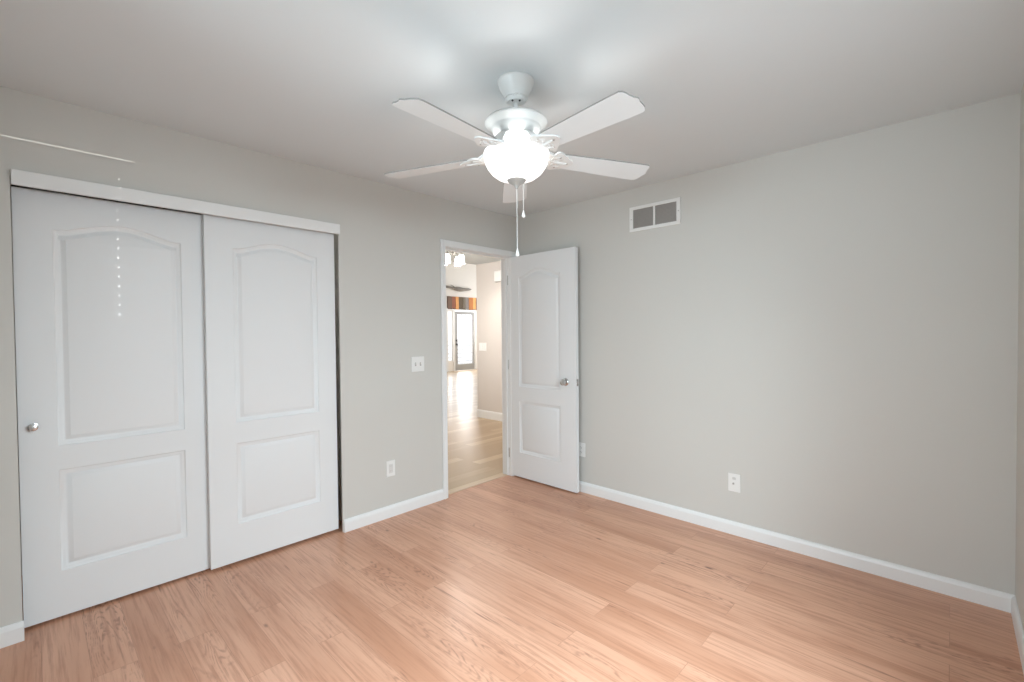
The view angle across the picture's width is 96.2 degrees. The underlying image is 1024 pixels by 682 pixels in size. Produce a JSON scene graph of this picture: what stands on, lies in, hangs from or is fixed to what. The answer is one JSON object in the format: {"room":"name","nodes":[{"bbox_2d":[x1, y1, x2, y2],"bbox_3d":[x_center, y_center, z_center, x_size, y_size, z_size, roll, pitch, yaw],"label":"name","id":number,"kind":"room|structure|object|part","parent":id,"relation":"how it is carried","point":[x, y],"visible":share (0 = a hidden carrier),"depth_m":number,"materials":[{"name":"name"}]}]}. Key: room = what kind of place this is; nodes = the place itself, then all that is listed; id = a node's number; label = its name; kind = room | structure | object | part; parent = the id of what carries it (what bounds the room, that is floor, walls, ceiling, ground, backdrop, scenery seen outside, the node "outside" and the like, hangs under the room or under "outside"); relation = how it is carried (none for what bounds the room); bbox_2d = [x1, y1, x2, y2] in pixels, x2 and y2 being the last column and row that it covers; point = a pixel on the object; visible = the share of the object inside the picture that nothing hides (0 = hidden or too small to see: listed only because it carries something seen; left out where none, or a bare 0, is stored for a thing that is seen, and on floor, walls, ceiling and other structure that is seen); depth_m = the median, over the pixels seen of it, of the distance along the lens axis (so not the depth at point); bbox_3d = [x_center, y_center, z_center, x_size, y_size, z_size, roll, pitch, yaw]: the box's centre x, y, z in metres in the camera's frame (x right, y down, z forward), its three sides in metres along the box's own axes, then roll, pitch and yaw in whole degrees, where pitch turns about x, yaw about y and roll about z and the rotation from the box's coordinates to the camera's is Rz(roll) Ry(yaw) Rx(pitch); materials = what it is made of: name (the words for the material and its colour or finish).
{"room":"empty bedroom","nodes":[
{"label":"empty bedroom","id":0,"kind":"room"},
{"bbox_2d":[10,186,341,574],"bbox_3d":[-2.066,0.046,2.904,0.799,2.540,1.843,0,1,44],"label":"door frame","id":1,"kind":"structure","parent":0,"point":[335,235],"depth_m":3.31,"materials":[{"name":"beige paint"}]},
{"bbox_2d":[0,86,516,627],"bbox_3d":[-1.191,0.083,3.157,0.115,2.440,3.708,0,1,44],"label":"wall","id":2,"kind":"structure","parent":0,"point":[389,290],"depth_m":3.13,"materials":[{"name":"beige paint"}]},
{"bbox_2d":[0,620,24,648],"bbox_3d":[-2.255,1.292,1.963,0.014,0.086,0.234,0,1,44],"label":"baseboard","id":3,"kind":"structure","parent":2,"relation":"attached to","point":[11,634],"depth_m":2.02,"materials":[{"name":"white paint"}]},
{"bbox_2d":[11,186,209,627],"bbox_3d":[-1.984,0.298,2.367,0.066,2.026,0.768,0,1,44],"label":"door","id":4,"kind":"structure","parent":2,"relation":"in","point":[109,296],"depth_m":2.31,"materials":[{"name":"white paint"}]},
{"bbox_3d":[-2.204,0.398,2.115,0.032,0.034,0.034,0,1,44],"label":"knob","id":5,"kind":"part","parent":4,"relation":"part of","materials":[{"name":"silver metal"}]},
{"bbox_2d":[10,169,339,234],"bbox_3d":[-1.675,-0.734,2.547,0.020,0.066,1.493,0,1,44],"label":"trim","id":6,"kind":"structure","parent":2,"relation":"attached to","point":[18,177],"depth_m":2.37,"materials":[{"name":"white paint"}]},
{"bbox_2d":[202,214,338,569],"bbox_3d":[-1.469,0.282,2.871,0.034,2.021,0.749,0,1,44],"label":"door","id":7,"kind":"structure","parent":2,"relation":"in","point":[270,344],"depth_m":2.82,"materials":[{"name":"white paint"}]},
{"bbox_2d":[386,460,394,476],"bbox_3d":[-0.893,0.940,3.386,0.008,0.117,0.072,0,1,44],"label":"wall outlet","id":8,"kind":"object","parent":2,"relation":"attached to","point":[390,465],"visible":1,"depth_m":3.38,"materials":[{"name":"white plastic"}]},
{"bbox_2d":[344,489,443,532],"bbox_3d":[-0.850,1.252,3.430,0.014,0.086,0.843,0,1,44],"label":"baseboard","id":9,"kind":"structure","parent":2,"relation":"attached to","point":[374,516],"depth_m":3.38,"materials":[{"name":"white paint"}]},
{"bbox_2d":[411,356,423,371],"bbox_3d":[-0.724,0.179,3.549,0.018,0.117,0.117,0,1,44],"label":"light switch","id":10,"kind":"object","parent":2,"relation":"attached to","point":[417,363],"visible":1,"depth_m":3.55,"materials":[{"name":"white plastic"}]},
{"bbox_2d":[440,239,514,498],"bbox_3d":[-0.265,0.225,4.026,0.022,2.108,0.867,0,1,44],"label":"trim","id":11,"kind":"structure","parent":2,"relation":"attached to","point":[443,243],"depth_m":3.73,"materials":[{"name":"white paint"}]},
{"bbox_2d":[445,246,511,475],"bbox_3d":[-0.318,0.243,4.072,0.117,2.070,0.796,0,1,44],"label":"trim","id":12,"kind":"structure","parent":2,"relation":"attached to","point":[505,260],"depth_m":4.33,"materials":[{"name":"white paint"}]},
{"bbox_2d":[507,247,578,492],"bbox_3d":[0.263,0.241,4.071,0.789,2.039,0.140,0,1,44],"label":"door","id":13,"kind":"structure","parent":12,"relation":"attached to","point":[544,285],"depth_m":4.02,"materials":[{"name":"white paint"}]},
{"bbox_3d":[0.434,0.346,3.850,0.064,0.064,0.054,0,1,44],"label":"knob","id":14,"kind":"part","parent":13,"relation":"part of","materials":[{"name":"silver metal"}]},
{"bbox_2d":[446,261,476,371],"bbox_3d":[-4.209,-1.020,14.131,0.120,4.300,11.580,0,1,44],"label":"wall","id":15,"kind":"structure","parent":0,"point":[464,276],"depth_m":16.53,"materials":[{"name":"paint"}]},
{"bbox_2d":[448,310,452,360],"bbox_3d":[-2.212,-0.181,16.223,0.040,1.790,0.250,0,1,44],"label":"window","id":16,"kind":"structure","parent":15,"relation":"in","point":[448,310],"depth_m":16.29,"materials":[{"name":"white paint"}]},
{"bbox_2d":[446,285,471,291],"bbox_3d":[-2.013,-1.862,16.228,0.164,0.209,1.522,0,1,44],"label":"driftwood","id":17,"kind":"object","parent":15,"relation":"attached to","point":[460,289],"visible":0.79,"depth_m":16.28,"materials":[{"name":"brown wood"}]},
{"bbox_2d":[446,308,476,371],"bbox_3d":[-1.814,-0.051,16.537,0.020,2.230,1.390,0,1,44],"label":"trim","id":18,"kind":"structure","parent":15,"relation":"attached to","point":[447,309],"depth_m":16.29,"materials":[{"name":"white paint"}]},
{"bbox_2d":[447,296,476,309],"bbox_3d":[-1.695,-1.359,16.644,0.028,0.450,1.618,0,1,44],"label":"mosaic","id":19,"kind":"object","parent":15,"relation":"attached to","point":[464,303],"visible":0.83,"depth_m":16.51},
{"bbox_2d":[455,311,473,370],"bbox_3d":[-1.708,-0.005,16.651,0.107,2.108,0.900,0,1,44],"label":"door","id":20,"kind":"structure","parent":15,"relation":"in","point":[468,366],"depth_m":16.61,"materials":[{"name":"grey paint"}]},
{"bbox_2d":[476,261,501,412],"bbox_3d":[-0.174,0.023,5.952,2.514,2.440,1.737,0,1,44],"label":"wall","id":21,"kind":"structure","parent":0,"point":[489,362],"depth_m":7.17,"materials":[{"name":"paint"}]},
{"bbox_2d":[479,343,485,350],"bbox_3d":[-0.466,0.091,7.270,0.165,0.125,0.010,0,1,44],"label":"light switch","id":22,"kind":"object","parent":21,"relation":"attached to","point":[482,346],"visible":1,"depth_m":7.27,"materials":[{"name":"white plastic"}]},
{"bbox_2d":[477,409,501,420],"bbox_3d":[0.312,1.165,6.552,2.399,0.125,0.014,0,1,44],"label":"baseboard","id":23,"kind":"structure","parent":21,"relation":"attached to","point":[491,415],"depth_m":7.18,"materials":[{"name":"white paint"}]},
{"bbox_2d":[494,270,500,282],"bbox_3d":[-0.178,-0.976,6.933,0.220,0.169,0.056,0,1,44],"label":"door chime","id":24,"kind":"object","parent":21,"relation":"attached to","point":[497,274],"visible":0.59,"depth_m":6.94,"materials":[{"name":"white plastic"}]},
{"bbox_2d":[0,0,1023,264],"bbox_3d":[-0.268,-1.211,3.441,5.838,0.120,5.445,0,1,44],"label":"ceiling","id":25,"kind":"structure","parent":0,"point":[719,83],"depth_m":1.91,"materials":[{"name":"paint"}]},
{"bbox_2d":[445,251,464,265],"bbox_3d":[-0.732,-1.066,5.659,0.257,0.242,0.257,-1,1,-21],"label":"hall light","id":26,"kind":"object","parent":25,"relation":"hanging from","point":[459,260],"visible":0.66,"depth_m":5.59,"materials":[{"name":"white glass"}]},
{"bbox_3d":[-0.782,-0.996,5.546,0.080,0.107,0.080,0,1,44],"label":"lamp shade","id":27,"kind":"part","parent":26,"relation":"part of","materials":[{"name":"white glass"}]},
{"bbox_3d":[-0.681,-1.001,5.775,0.080,0.107,0.080,0,1,44],"label":"lamp shade","id":28,"kind":"part","parent":26,"relation":"part of","materials":[{"name":"white glass"}]},
{"bbox_3d":[-0.617,-0.999,5.610,0.080,0.107,0.080,0,1,44],"label":"lamp shade","id":29,"kind":"part","parent":26,"relation":"part of","materials":[{"name":"white glass"}]},
{"bbox_2d":[384,71,649,256],"bbox_3d":[0.014,-0.747,1.959,1.230,0.758,1.217,0,1,44],"label":"ceiling fan","id":30,"kind":"object","parent":25,"relation":"hanging from","point":[518,153],"visible":1,"depth_m":1.90,"materials":[{"name":"white metal"}]},
{"bbox_3d":[0.019,-0.758,1.997,0.283,0.124,0.283,0,1,44],"label":"lamp shade","id":31,"kind":"part","parent":30,"relation":"part of","materials":[{"name":"white glass"}]},
{"bbox_2d":[0,369,1023,681],"bbox_3d":[-0.116,1.238,8.941,13.198,0.100,13.500,0,1,44],"label":"floor","id":32,"kind":"structure","parent":0,"point":[508,578],"depth_m":2.21,"materials":[{"name":"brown wood"}]},
{"bbox_2d":[448,474,506,494],"bbox_3d":[-0.311,1.275,4.094,0.036,0.007,0.760,0,1,44],"label":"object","id":33,"kind":"structure","parent":32,"relation":"on","point":[497,477],"depth_m":4.09,"materials":[{"name":"beige wood"}]},
{"bbox_2d":[516,93,1020,594],"bbox_3d":[1.293,0.058,3.265,3.324,2.440,0.115,0,1,44],"label":"wall","id":34,"kind":"structure","parent":0,"point":[830,326],"depth_m":2.67,"materials":[{"name":"beige paint"}]},
{"bbox_2d":[579,442,584,456],"bbox_3d":[0.586,0.917,3.880,0.078,0.117,0.008,0,1,44],"label":"wall outlet","id":35,"kind":"object","parent":34,"relation":"attached to","point":[581,445],"visible":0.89,"depth_m":3.87,"materials":[{"name":"white plastic"}]},
{"bbox_2d":[629,197,680,231],"bbox_3d":[1.047,-0.926,3.387,0.401,0.188,0.010,0,1,44],"label":"air vent","id":36,"kind":"object","parent":34,"relation":"in","point":[647,216],"visible":1,"depth_m":3.38,"materials":[{"name":"white plastic"}]},
{"bbox_2d":[633,206,652,228],"bbox_3d":[0.984,-0.926,3.450,0.162,0.140,0.006,0,1,44],"label":"grille","id":37,"kind":"object","parent":36,"relation":"attached to","point":[642,217],"depth_m":3.45,"materials":[{"name":"metal"}]},
{"bbox_2d":[655,202,675,224],"bbox_3d":[1.113,-0.925,3.326,0.162,0.140,0.006,0,1,44],"label":"grille","id":38,"kind":"object","parent":36,"relation":"attached to","point":[665,212],"depth_m":3.33,"materials":[{"name":"metal"}]},
{"bbox_2d":[728,472,739,492],"bbox_3d":[1.466,0.936,3.033,0.076,0.120,0.016,0,1,44],"label":"outlet","id":39,"kind":"object","parent":34,"relation":"attached to","point":[733,479],"visible":1,"depth_m":3.03,"materials":[{"name":"white plastic"}]},
{"bbox_2d":[579,481,1014,612],"bbox_3d":[1.218,1.236,3.280,3.209,0.086,0.014,0,1,44],"label":"baseboard","id":40,"kind":"structure","parent":34,"relation":"attached to","point":[988,597],"depth_m":2.68,"materials":[{"name":"white paint"}]},
{"bbox_2d":[1015,83,1023,629],"bbox_3d":[1.170,0.104,0.817,0.115,2.440,3.593,0,1,44],"label":"wall","id":41,"kind":"structure","parent":0,"point":[1019,565],"depth_m":2.05,"materials":[{"name":"beige paint"}]},
{"bbox_2d":[1011,596,1023,673],"bbox_3d":[1.169,1.280,0.919,0.014,0.086,3.464,0,1,44],"label":"baseboard","id":42,"kind":"structure","parent":41,"relation":"attached to","point":[1018,628],"depth_m":1.97,"materials":[{"name":"white paint"}]},
{"label":"outside","id":43,"kind":"structure","parent":0,"visible":0},
{"bbox_3d":[-2.705,1.132,18.206,3.320,0.140,6.500,0,1,44],"label":"ground","id":44,"kind":"structure","parent":43,"visible":0},
{"bbox_2d":[448,340,471,361],"bbox_3d":[-3.303,0.491,19.108,0.100,1.120,4.800,0,1,44],"label":"deck railing","id":45,"kind":"object","parent":44,"relation":"on","point":[458,340],"visible":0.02,"depth_m":20.28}
]}

